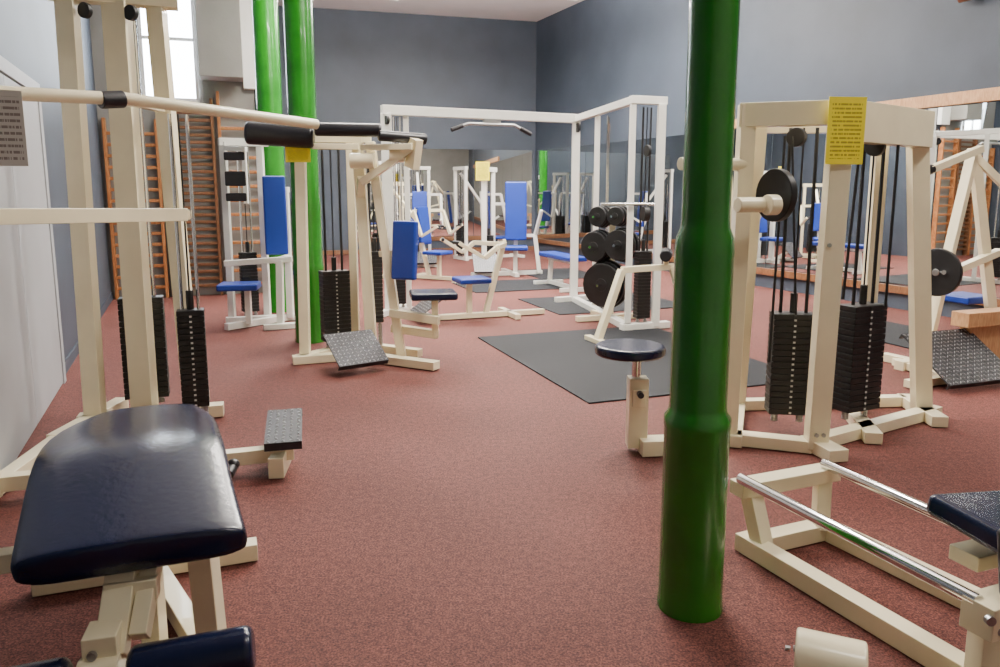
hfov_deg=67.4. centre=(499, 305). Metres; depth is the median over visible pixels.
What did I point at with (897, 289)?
trim
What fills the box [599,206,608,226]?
weight plate
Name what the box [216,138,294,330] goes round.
machine
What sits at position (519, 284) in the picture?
rubber mat
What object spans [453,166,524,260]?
machine
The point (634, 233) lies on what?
weight plate
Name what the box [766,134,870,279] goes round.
wall mirror
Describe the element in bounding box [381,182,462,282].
machine
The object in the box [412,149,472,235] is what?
wall mirror
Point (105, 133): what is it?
wall bars
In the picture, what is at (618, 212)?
weight plate
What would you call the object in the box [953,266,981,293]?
wall mirror
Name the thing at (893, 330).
rubber mat
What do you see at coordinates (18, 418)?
door
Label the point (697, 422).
column
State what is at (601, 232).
weight plate
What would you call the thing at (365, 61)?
wall
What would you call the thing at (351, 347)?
machine
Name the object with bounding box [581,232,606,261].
weight plate
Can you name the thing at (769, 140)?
wall mirror
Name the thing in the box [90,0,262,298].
wall
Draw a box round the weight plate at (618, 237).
[605,230,625,260]
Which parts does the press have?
chrome rail, chrome rail, seat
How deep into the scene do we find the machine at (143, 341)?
4.57 m
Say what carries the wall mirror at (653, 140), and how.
attached to the wall at (591, 54)
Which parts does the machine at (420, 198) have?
backrest, foot plate, press arm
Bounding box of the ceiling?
[278,0,583,21]
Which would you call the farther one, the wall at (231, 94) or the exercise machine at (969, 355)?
the wall at (231, 94)
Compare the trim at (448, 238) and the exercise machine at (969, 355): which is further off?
the trim at (448, 238)
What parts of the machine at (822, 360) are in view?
stool seat, stool stem, adjuster knob, guide rod, guide rod, frame, guide rod, guide rod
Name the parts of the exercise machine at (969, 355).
foot plate, lever arm, seat, lever arm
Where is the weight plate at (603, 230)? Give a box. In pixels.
[593,229,610,262]
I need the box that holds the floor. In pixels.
[0,250,999,666]
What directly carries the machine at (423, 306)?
on the floor
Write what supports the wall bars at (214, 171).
attached to the wall at (231, 94)
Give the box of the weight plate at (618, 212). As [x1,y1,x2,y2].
[607,207,624,225]
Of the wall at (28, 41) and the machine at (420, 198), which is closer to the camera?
the wall at (28, 41)
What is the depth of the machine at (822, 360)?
4.42 m
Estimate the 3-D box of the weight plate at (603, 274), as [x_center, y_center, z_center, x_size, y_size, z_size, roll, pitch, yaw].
[1.158,-0.239,8.530,0.493,0.493,0.052,7,11,38]
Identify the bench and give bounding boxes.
[0,404,257,666]
[533,251,586,292]
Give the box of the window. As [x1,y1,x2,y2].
[140,0,195,98]
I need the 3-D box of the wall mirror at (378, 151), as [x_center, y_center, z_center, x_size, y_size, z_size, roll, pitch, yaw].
[-2.818,-2.660,17.656,1.485,2.070,0.012,-2,9,-15]
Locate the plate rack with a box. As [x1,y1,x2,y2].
[575,207,633,321]
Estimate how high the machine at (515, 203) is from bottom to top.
1.975 m
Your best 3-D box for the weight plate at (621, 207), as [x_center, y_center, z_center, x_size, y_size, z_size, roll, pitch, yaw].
[1.320,-1.002,8.359,0.226,0.226,0.052,7,11,38]
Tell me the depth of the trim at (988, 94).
8.71 m
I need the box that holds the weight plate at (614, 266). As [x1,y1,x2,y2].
[592,261,618,270]
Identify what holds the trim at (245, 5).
attached to the wall at (231, 94)
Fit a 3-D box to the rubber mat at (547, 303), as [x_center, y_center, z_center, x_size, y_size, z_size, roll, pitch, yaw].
[1.379,-0.045,10.041,1.900,0.011,1.400,-3,9,-19]
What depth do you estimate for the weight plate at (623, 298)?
8.51 m
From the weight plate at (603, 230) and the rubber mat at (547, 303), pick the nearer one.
the weight plate at (603, 230)
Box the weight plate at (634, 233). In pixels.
[618,227,638,261]
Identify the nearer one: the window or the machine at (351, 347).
the machine at (351, 347)
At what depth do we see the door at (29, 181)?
5.16 m
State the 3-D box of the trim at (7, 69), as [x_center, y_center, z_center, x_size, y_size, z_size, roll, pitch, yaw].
[-2.981,-0.354,4.636,0.049,2.280,2.500,-4,10,-22]
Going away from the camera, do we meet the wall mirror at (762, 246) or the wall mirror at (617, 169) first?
the wall mirror at (762, 246)
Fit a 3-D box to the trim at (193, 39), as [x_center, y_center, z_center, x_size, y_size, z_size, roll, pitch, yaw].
[-4.503,-4.019,10.099,0.710,2.450,0.040,-3,9,-19]
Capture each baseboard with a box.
[65,292,112,372]
[292,246,533,255]
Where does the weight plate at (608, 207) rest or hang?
on the plate rack
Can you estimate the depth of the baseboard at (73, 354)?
6.80 m
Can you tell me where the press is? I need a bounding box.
[729,459,999,666]
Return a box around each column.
[251,0,286,312]
[283,0,323,343]
[657,0,740,622]
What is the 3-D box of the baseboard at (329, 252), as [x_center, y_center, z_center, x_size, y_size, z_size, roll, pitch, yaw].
[-2.308,-1.322,18.000,6.571,0.100,0.029,-2,9,-15]
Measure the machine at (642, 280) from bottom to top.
2.470 m
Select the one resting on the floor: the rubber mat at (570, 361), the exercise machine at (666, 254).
the rubber mat at (570, 361)
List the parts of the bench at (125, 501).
roller arm, frame, adjuster knob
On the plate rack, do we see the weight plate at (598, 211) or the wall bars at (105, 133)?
the weight plate at (598, 211)
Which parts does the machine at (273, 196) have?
press arm, seat, guide rod, seat post, guide rod, backrest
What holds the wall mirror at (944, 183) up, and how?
attached to the wall at (591, 54)
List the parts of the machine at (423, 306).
foot plate, press arm, seat, press arm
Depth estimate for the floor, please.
3.48 m
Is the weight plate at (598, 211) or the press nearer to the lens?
the press
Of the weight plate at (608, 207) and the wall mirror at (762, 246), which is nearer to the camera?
the weight plate at (608, 207)
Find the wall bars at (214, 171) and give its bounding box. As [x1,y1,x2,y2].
[171,98,223,296]
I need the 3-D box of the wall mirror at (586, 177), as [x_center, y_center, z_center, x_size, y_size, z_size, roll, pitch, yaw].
[1.892,-2.429,16.418,0.012,2.147,0.614,-4,10,-24]
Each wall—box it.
[0,0,110,358]
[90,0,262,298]
[278,5,536,249]
[535,0,999,316]
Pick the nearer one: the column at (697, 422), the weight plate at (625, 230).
the column at (697, 422)
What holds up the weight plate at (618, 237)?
on the plate rack
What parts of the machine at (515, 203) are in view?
foot plate, guide rod, guide rod, seat post, backrest, seat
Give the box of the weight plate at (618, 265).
[602,260,621,268]
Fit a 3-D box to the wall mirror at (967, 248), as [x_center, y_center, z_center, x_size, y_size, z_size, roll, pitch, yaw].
[5.403,-0.905,8.635,0.012,0.818,0.262,-4,10,-24]
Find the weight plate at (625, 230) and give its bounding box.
[616,229,635,260]
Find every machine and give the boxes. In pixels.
[0,0,318,496]
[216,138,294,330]
[244,121,457,370]
[380,95,669,329]
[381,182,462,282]
[403,166,442,266]
[410,237,544,324]
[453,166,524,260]
[471,162,542,276]
[584,248,673,343]
[595,97,948,461]
[883,145,999,389]
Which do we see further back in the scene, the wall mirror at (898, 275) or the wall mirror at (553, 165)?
the wall mirror at (553, 165)
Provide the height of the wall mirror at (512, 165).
2.070 m
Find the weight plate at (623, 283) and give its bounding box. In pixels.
[615,279,624,303]
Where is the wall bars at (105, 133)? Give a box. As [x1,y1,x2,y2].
[101,117,169,299]
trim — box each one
[0,55,66,383]
[137,0,199,101]
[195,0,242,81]
[240,0,254,89]
[357,235,531,241]
[537,238,999,306]
[735,87,999,128]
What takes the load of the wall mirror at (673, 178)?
attached to the wall at (591, 54)
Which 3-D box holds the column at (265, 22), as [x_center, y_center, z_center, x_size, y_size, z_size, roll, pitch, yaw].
[-2.780,-2.660,8.999,0.340,5.500,0.340,0,9,0]
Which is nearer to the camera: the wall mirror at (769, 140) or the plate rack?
the plate rack
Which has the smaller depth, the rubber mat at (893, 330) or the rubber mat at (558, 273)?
the rubber mat at (893, 330)
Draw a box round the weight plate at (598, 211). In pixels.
[589,206,606,226]
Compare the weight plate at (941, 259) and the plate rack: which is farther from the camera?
the plate rack
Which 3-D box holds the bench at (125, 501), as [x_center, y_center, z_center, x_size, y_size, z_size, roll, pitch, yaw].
[-1.274,0.789,2.416,0.922,0.689,1.469,-3,9,-18]
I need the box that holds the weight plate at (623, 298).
[614,292,624,306]
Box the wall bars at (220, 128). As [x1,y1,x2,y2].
[216,91,261,284]
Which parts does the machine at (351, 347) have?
guide rod, guide rod, foot plate, frame, lever arm, guide rod, guide rod, backrest, seat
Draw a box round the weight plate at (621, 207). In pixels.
[615,206,626,225]
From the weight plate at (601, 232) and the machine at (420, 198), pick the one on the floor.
the machine at (420, 198)
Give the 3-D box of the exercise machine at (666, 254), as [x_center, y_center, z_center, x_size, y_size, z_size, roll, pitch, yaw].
[1.449,-0.106,7.434,1.131,0.908,0.440,-3,9,-16]
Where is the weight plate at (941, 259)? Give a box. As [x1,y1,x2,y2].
[931,248,962,295]
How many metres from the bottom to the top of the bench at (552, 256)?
0.520 m
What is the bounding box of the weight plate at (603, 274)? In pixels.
[583,263,621,305]
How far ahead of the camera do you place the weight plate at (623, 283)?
8.43 m
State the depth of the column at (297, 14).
7.12 m
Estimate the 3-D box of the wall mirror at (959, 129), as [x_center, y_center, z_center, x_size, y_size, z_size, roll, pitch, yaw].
[5.322,-1.918,8.664,0.012,0.783,0.977,-4,10,-24]
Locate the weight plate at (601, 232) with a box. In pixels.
[591,230,608,261]
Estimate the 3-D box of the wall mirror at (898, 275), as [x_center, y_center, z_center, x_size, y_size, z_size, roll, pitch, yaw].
[5.028,-1.138,9.456,0.012,1.731,0.415,-4,10,-24]
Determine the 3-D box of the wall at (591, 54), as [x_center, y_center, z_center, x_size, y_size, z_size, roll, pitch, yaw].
[4.768,-2.824,10.058,0.200,5.500,19.144,-4,10,-24]
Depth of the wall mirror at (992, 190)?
8.37 m
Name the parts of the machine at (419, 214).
backrest, press arm, seat, press arm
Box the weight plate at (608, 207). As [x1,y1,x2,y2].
[600,206,610,227]
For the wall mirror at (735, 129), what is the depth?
12.06 m
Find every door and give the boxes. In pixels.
[0,73,36,470]
[3,75,62,423]
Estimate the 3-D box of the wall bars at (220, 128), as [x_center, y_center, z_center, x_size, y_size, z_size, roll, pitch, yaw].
[-3.675,-1.587,10.731,0.580,2.850,0.100,-3,9,-19]
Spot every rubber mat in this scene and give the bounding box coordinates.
[453,278,569,292]
[478,327,766,403]
[512,268,585,279]
[518,293,672,314]
[884,321,908,348]
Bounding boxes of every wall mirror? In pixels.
[357,150,411,236]
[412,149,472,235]
[473,149,531,235]
[536,147,571,241]
[578,144,593,243]
[599,141,626,206]
[633,138,655,252]
[662,135,683,255]
[733,129,736,157]
[756,215,767,266]
[764,134,772,173]
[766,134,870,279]
[879,146,907,285]
[924,101,999,173]
[930,160,964,248]
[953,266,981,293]
[955,191,977,262]
[983,172,999,249]
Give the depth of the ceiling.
16.66 m
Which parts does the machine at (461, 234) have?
guide rod, guide rod, backrest, press arm, seat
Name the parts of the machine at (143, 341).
lever arm, frame, guide rod, guide rod, guide rod, lever arm, foot plate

